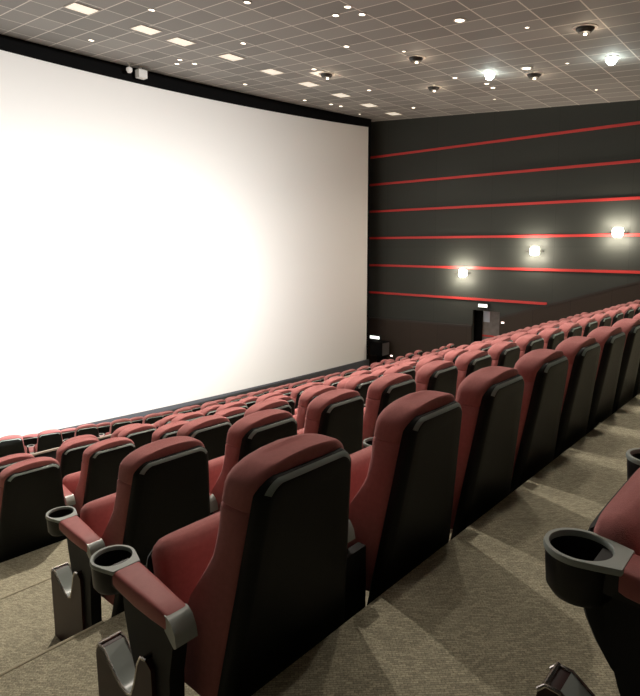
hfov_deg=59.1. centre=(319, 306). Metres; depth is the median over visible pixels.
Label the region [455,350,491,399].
chair
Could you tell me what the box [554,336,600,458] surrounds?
chair
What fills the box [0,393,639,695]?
floor
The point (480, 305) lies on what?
exit sign
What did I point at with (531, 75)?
recessed light
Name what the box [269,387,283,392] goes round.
chair
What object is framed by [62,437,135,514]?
chair
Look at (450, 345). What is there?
chair
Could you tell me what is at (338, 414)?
chair
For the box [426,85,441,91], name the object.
recessed light
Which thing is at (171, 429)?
chair
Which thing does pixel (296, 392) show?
chair
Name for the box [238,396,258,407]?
chair
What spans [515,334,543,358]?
chair
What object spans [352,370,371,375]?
chair
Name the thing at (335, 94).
diffuser
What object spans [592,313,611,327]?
chair
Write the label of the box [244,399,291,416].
chair
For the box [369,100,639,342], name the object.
wall
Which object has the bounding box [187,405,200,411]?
chair
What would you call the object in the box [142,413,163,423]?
chair
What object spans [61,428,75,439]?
chair
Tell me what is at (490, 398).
chair
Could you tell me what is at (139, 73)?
floodlight
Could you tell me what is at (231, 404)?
chair
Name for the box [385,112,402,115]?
panel light
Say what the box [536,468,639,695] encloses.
chair
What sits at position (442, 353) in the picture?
chair
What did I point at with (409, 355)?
chair
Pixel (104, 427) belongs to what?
chair
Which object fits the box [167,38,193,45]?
diffuser
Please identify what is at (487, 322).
door
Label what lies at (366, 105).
diffuser
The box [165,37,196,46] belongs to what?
panel light
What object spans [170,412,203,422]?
chair
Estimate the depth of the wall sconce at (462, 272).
20.43 m
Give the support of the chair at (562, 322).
on the floor
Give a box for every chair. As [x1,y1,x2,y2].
[0,435,26,457]
[0,453,34,471]
[0,457,66,562]
[22,434,37,453]
[27,429,62,453]
[46,436,209,640]
[56,437,98,480]
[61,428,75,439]
[61,434,97,444]
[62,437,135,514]
[63,424,98,441]
[89,433,350,695]
[96,422,110,435]
[99,418,131,436]
[113,423,139,437]
[118,424,156,448]
[130,416,143,423]
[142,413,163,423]
[151,421,189,442]
[153,420,159,428]
[158,413,183,427]
[161,411,172,416]
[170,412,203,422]
[173,408,192,413]
[177,415,231,460]
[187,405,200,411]
[200,404,221,415]
[201,402,217,409]
[208,409,296,514]
[213,399,225,404]
[214,407,246,424]
[216,401,247,412]
[225,397,241,403]
[236,394,247,398]
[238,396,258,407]
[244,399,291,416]
[248,391,264,396]
[256,392,282,402]
[257,389,268,393]
[266,395,294,414]
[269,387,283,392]
[274,389,291,396]
[288,382,302,388]
[291,384,314,408]
[293,385,336,429]
[295,385,320,414]
[297,389,363,454]
[307,378,320,382]
[323,377,344,387]
[324,374,336,380]
[337,376,354,388]
[341,370,353,376]
[344,374,377,403]
[344,390,461,622]
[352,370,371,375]
[356,367,368,370]
[362,373,415,448]
[363,366,523,539]
[364,360,457,406]
[371,363,382,369]
[371,368,387,377]
[376,364,394,369]
[383,364,415,379]
[399,359,416,364]
[403,361,417,368]
[405,353,413,358]
[414,350,422,355]
[415,356,443,376]
[419,354,434,360]
[438,349,450,357]
[444,349,467,364]
[447,343,454,347]
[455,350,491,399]
[456,345,467,348]
[469,343,491,351]
[488,341,519,367]
[491,337,512,344]
[510,349,568,493]
[511,332,528,341]
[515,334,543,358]
[528,328,544,334]
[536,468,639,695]
[538,328,564,349]
[544,324,559,328]
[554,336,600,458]
[558,320,572,325]
[559,322,581,339]
[571,317,583,322]
[576,318,597,336]
[582,314,594,317]
[586,326,625,433]
[592,311,604,314]
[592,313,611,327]
[605,310,623,326]
[610,306,620,309]
[612,318,639,413]
[617,306,633,318]
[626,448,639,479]
[628,303,639,315]
[632,313,639,398]
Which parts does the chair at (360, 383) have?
backrest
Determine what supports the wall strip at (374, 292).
attached to the wall at (622, 143)
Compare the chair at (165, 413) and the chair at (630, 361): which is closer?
the chair at (630, 361)
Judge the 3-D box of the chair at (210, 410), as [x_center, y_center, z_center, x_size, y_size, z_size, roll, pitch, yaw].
[-1.640,1.865,7.978,0.652,1.012,0.599,-6,8,-44]
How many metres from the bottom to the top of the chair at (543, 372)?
1.012 m
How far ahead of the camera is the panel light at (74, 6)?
11.44 m
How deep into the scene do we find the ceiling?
12.96 m
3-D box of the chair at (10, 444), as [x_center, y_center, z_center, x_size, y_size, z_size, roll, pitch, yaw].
[-5.729,2.819,10.383,0.652,1.012,0.599,-3,7,-28]
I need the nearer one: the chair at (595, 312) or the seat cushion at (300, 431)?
the seat cushion at (300, 431)
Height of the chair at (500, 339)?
1.012 m
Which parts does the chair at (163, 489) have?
arm panel, armrest, backrest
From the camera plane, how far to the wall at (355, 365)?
19.60 m
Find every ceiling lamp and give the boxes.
[484,72,494,79]
[605,55,618,64]
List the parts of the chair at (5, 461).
backrest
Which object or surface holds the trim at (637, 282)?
attached to the wall at (622, 143)
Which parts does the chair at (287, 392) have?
backrest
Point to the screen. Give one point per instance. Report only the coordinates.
(165, 240)
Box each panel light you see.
[63,2,100,14]
[129,24,162,34]
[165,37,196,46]
[217,53,245,61]
[259,68,284,74]
[297,81,320,86]
[308,70,324,76]
[330,92,351,97]
[358,103,377,106]
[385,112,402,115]
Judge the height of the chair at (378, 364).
1.012 m
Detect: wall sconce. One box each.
[454,269,470,276]
[524,247,543,254]
[606,228,628,236]
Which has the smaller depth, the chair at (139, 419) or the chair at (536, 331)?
the chair at (536, 331)
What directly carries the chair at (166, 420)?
on the floor
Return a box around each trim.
[0,577,50,599]
[0,621,103,675]
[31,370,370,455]
[369,281,639,326]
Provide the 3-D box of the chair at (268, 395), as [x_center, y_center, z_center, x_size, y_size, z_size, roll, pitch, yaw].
[-0.813,1.613,7.418,0.599,1.012,0.652,6,8,44]
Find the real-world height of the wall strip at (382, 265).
0.084 m
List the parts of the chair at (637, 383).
backrest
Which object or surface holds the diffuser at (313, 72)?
attached to the panel light at (318, 71)
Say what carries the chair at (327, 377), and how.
on the floor
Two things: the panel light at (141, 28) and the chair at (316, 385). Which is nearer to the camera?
the chair at (316, 385)
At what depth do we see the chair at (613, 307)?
11.64 m
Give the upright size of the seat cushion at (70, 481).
0.343 m
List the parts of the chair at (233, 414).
backrest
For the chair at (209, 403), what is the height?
1.012 m
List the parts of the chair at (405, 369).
backrest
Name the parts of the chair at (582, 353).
backrest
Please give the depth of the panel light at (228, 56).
14.38 m
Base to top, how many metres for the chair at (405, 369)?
1.012 m
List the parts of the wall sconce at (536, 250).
glass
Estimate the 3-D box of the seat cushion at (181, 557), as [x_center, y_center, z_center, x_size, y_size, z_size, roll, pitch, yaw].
[-0.311,0.869,1.902,0.160,0.343,0.508,5,8,42]
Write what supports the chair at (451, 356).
on the floor
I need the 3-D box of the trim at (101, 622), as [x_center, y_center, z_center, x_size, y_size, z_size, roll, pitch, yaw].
[-2.977,1.576,0.110,0.022,0.020,6.150,5,8,42]
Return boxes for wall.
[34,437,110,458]
[37,359,368,433]
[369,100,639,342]
[474,310,475,341]
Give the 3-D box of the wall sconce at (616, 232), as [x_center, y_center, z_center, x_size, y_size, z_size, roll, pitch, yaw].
[8.951,-2.227,16.980,0.600,0.260,0.140,5,8,42]
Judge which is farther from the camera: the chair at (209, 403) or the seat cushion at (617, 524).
the chair at (209, 403)
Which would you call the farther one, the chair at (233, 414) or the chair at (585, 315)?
the chair at (585, 315)
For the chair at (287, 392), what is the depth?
8.65 m
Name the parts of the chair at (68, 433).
backrest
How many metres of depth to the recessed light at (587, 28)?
10.75 m
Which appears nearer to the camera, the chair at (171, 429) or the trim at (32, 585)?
the trim at (32, 585)
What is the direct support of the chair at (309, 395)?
on the floor
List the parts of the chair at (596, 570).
arm panel, armrest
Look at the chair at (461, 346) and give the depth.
10.72 m
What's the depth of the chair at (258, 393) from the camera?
13.16 m
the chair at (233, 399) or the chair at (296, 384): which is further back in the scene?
the chair at (296, 384)
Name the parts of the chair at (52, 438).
backrest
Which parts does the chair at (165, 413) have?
backrest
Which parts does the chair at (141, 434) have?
backrest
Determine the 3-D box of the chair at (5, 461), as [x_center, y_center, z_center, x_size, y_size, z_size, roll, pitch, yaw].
[-2.967,1.840,5.253,0.652,1.012,0.599,-6,8,-45]
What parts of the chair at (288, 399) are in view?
backrest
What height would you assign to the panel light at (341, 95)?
0.070 m
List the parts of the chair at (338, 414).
backrest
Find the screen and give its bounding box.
[0,34,370,437]
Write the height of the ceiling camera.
0.260 m
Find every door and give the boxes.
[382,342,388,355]
[475,310,499,340]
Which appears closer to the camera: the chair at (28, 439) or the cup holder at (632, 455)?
the cup holder at (632, 455)
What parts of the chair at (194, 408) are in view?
backrest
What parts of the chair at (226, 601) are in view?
arm panel, armrest, backrest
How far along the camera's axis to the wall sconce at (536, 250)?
18.62 m
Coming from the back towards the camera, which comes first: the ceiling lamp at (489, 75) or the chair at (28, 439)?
the ceiling lamp at (489, 75)
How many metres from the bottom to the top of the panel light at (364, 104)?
0.070 m
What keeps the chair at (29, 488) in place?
on the floor
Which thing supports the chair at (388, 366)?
on the floor
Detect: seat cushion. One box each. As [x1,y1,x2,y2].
[62,471,80,493]
[80,493,115,537]
[152,511,219,603]
[208,455,224,491]
[297,428,303,434]
[349,445,371,503]
[594,468,639,555]
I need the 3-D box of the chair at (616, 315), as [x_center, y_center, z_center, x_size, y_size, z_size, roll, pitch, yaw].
[4.014,0.544,8.208,0.599,1.012,0.652,5,8,42]
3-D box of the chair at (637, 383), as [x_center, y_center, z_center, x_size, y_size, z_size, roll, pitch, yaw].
[2.693,0.539,5.095,0.599,1.012,0.747,5,8,42]
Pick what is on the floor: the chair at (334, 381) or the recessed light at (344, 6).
the chair at (334, 381)
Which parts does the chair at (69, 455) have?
backrest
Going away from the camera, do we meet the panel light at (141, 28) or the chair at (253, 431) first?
the chair at (253, 431)
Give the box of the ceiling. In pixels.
[0,0,639,121]
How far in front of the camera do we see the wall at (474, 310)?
20.60 m
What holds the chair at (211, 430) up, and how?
on the floor
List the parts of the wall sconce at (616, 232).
glass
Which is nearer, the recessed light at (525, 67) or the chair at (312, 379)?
the recessed light at (525, 67)
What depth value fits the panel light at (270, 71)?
15.61 m
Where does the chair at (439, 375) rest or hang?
on the floor
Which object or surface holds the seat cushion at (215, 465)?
on the chair at (253, 431)
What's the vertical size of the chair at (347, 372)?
1.012 m
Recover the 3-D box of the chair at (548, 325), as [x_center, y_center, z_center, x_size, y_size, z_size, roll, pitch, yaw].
[3.530,0.774,9.176,0.599,1.012,0.652,5,8,42]
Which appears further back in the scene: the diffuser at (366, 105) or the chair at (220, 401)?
the diffuser at (366, 105)
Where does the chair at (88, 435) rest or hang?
on the floor
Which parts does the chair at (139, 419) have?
backrest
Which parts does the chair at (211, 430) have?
backrest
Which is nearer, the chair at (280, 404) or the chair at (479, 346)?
the chair at (280, 404)
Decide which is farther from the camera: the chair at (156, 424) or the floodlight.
the floodlight
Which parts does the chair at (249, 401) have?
backrest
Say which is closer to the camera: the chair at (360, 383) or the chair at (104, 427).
the chair at (360, 383)
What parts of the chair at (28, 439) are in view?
backrest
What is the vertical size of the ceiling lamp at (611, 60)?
0.190 m
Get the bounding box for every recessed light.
[318,72,334,78]
[343,5,351,8]
[406,55,425,63]
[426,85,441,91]
[453,18,465,22]
[520,66,532,69]
[525,72,543,79]
[572,23,598,34]
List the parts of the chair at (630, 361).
backrest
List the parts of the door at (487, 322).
frame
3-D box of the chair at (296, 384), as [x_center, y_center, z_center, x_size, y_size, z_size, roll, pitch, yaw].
[-0.781,2.406,14.316,0.599,1.012,0.652,6,8,43]
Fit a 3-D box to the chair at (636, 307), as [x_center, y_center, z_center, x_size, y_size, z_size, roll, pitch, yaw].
[4.864,0.445,9.151,0.599,1.012,0.747,5,8,42]
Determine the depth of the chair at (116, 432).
6.87 m
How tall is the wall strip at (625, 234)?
0.084 m
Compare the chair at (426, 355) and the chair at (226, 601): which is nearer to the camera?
the chair at (226, 601)
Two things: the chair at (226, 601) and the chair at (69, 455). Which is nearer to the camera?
the chair at (226, 601)
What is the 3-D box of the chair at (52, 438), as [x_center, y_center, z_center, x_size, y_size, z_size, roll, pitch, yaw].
[-5.172,2.787,10.688,0.652,1.012,0.599,-3,7,-30]
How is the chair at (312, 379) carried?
on the floor
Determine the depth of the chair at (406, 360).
9.40 m
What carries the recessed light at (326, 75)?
in the ceiling
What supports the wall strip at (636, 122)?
attached to the wall at (622, 143)
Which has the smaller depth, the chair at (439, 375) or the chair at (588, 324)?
the chair at (439, 375)
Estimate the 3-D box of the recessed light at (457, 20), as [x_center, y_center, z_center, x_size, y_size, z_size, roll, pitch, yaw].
[2.686,-5.507,10.845,0.252,0.049,0.252,-5,8,-39]
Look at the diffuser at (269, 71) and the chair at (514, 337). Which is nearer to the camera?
the chair at (514, 337)
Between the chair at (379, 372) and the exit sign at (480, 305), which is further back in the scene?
the exit sign at (480, 305)
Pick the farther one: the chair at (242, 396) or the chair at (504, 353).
the chair at (242, 396)
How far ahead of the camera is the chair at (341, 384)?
6.71 m
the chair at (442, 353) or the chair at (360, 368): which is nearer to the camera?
the chair at (442, 353)
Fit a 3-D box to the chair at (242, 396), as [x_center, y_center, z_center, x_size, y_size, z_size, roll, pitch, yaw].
[-2.158,2.716,14.331,0.652,1.012,0.599,-6,8,-44]
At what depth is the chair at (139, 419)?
12.26 m
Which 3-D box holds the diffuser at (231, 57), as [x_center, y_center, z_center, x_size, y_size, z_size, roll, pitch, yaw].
[-2.268,-6.369,14.399,0.440,0.028,0.500,11,12,41]
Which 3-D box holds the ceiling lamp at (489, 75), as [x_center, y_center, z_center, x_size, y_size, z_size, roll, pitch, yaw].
[4.353,-5.902,14.458,0.277,0.190,0.277,-5,8,-39]
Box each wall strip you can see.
[369,264,639,273]
[369,291,546,304]
[370,121,639,158]
[370,159,639,185]
[370,196,639,212]
[370,233,639,238]
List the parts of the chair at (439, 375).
backrest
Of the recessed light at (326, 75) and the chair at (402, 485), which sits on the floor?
the chair at (402, 485)
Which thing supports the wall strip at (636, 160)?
attached to the wall at (622, 143)
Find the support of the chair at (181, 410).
on the floor
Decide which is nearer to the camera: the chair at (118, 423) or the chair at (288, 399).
the chair at (288, 399)
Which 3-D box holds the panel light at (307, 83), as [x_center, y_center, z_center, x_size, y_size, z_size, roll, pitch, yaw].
[-0.330,-6.638,16.837,0.491,0.070,0.550,5,8,42]
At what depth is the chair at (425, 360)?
6.22 m
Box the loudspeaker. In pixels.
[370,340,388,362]
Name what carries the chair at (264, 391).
on the floor
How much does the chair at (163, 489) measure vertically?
1.012 m
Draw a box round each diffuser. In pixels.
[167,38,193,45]
[219,54,242,60]
[262,69,281,74]
[311,71,322,76]
[331,93,348,96]
[361,104,375,106]
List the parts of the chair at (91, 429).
backrest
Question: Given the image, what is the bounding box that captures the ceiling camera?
[126,63,131,72]
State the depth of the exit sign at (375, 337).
23.30 m
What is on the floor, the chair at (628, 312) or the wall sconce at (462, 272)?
the chair at (628, 312)
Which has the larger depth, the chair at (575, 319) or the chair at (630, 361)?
the chair at (575, 319)
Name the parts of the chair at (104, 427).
backrest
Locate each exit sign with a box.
[369,335,380,339]
[477,303,488,307]
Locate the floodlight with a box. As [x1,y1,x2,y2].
[135,66,146,79]
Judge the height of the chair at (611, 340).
1.012 m
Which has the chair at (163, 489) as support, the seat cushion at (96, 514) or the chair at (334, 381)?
the seat cushion at (96, 514)
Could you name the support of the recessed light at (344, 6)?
in the ceiling
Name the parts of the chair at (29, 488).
backrest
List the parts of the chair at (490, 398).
backrest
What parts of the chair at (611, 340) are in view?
backrest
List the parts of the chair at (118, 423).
backrest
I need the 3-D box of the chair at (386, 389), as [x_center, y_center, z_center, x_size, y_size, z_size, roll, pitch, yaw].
[0.328,0.973,4.126,0.599,1.012,0.652,5,8,42]
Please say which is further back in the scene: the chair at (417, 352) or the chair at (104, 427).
the chair at (417, 352)
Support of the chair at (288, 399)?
on the floor
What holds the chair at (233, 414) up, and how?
on the floor
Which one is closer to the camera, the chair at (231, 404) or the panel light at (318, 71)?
the chair at (231, 404)
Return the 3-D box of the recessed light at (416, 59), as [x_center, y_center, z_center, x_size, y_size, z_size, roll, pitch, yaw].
[2.296,-5.911,13.486,0.459,0.172,0.458,-5,8,-39]
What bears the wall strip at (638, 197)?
attached to the wall at (622, 143)
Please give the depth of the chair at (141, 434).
5.90 m
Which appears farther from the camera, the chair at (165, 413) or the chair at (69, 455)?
the chair at (165, 413)
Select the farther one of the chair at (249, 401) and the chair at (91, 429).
the chair at (91, 429)
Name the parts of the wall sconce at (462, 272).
glass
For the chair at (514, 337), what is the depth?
8.01 m
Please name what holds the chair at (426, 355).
on the floor
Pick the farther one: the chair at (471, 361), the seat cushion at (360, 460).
the chair at (471, 361)
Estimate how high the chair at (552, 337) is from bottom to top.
1.012 m
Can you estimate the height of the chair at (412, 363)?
1.012 m
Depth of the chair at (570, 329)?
6.58 m
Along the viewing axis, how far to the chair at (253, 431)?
2.98 m
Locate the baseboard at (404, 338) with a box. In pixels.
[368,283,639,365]
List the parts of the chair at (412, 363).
backrest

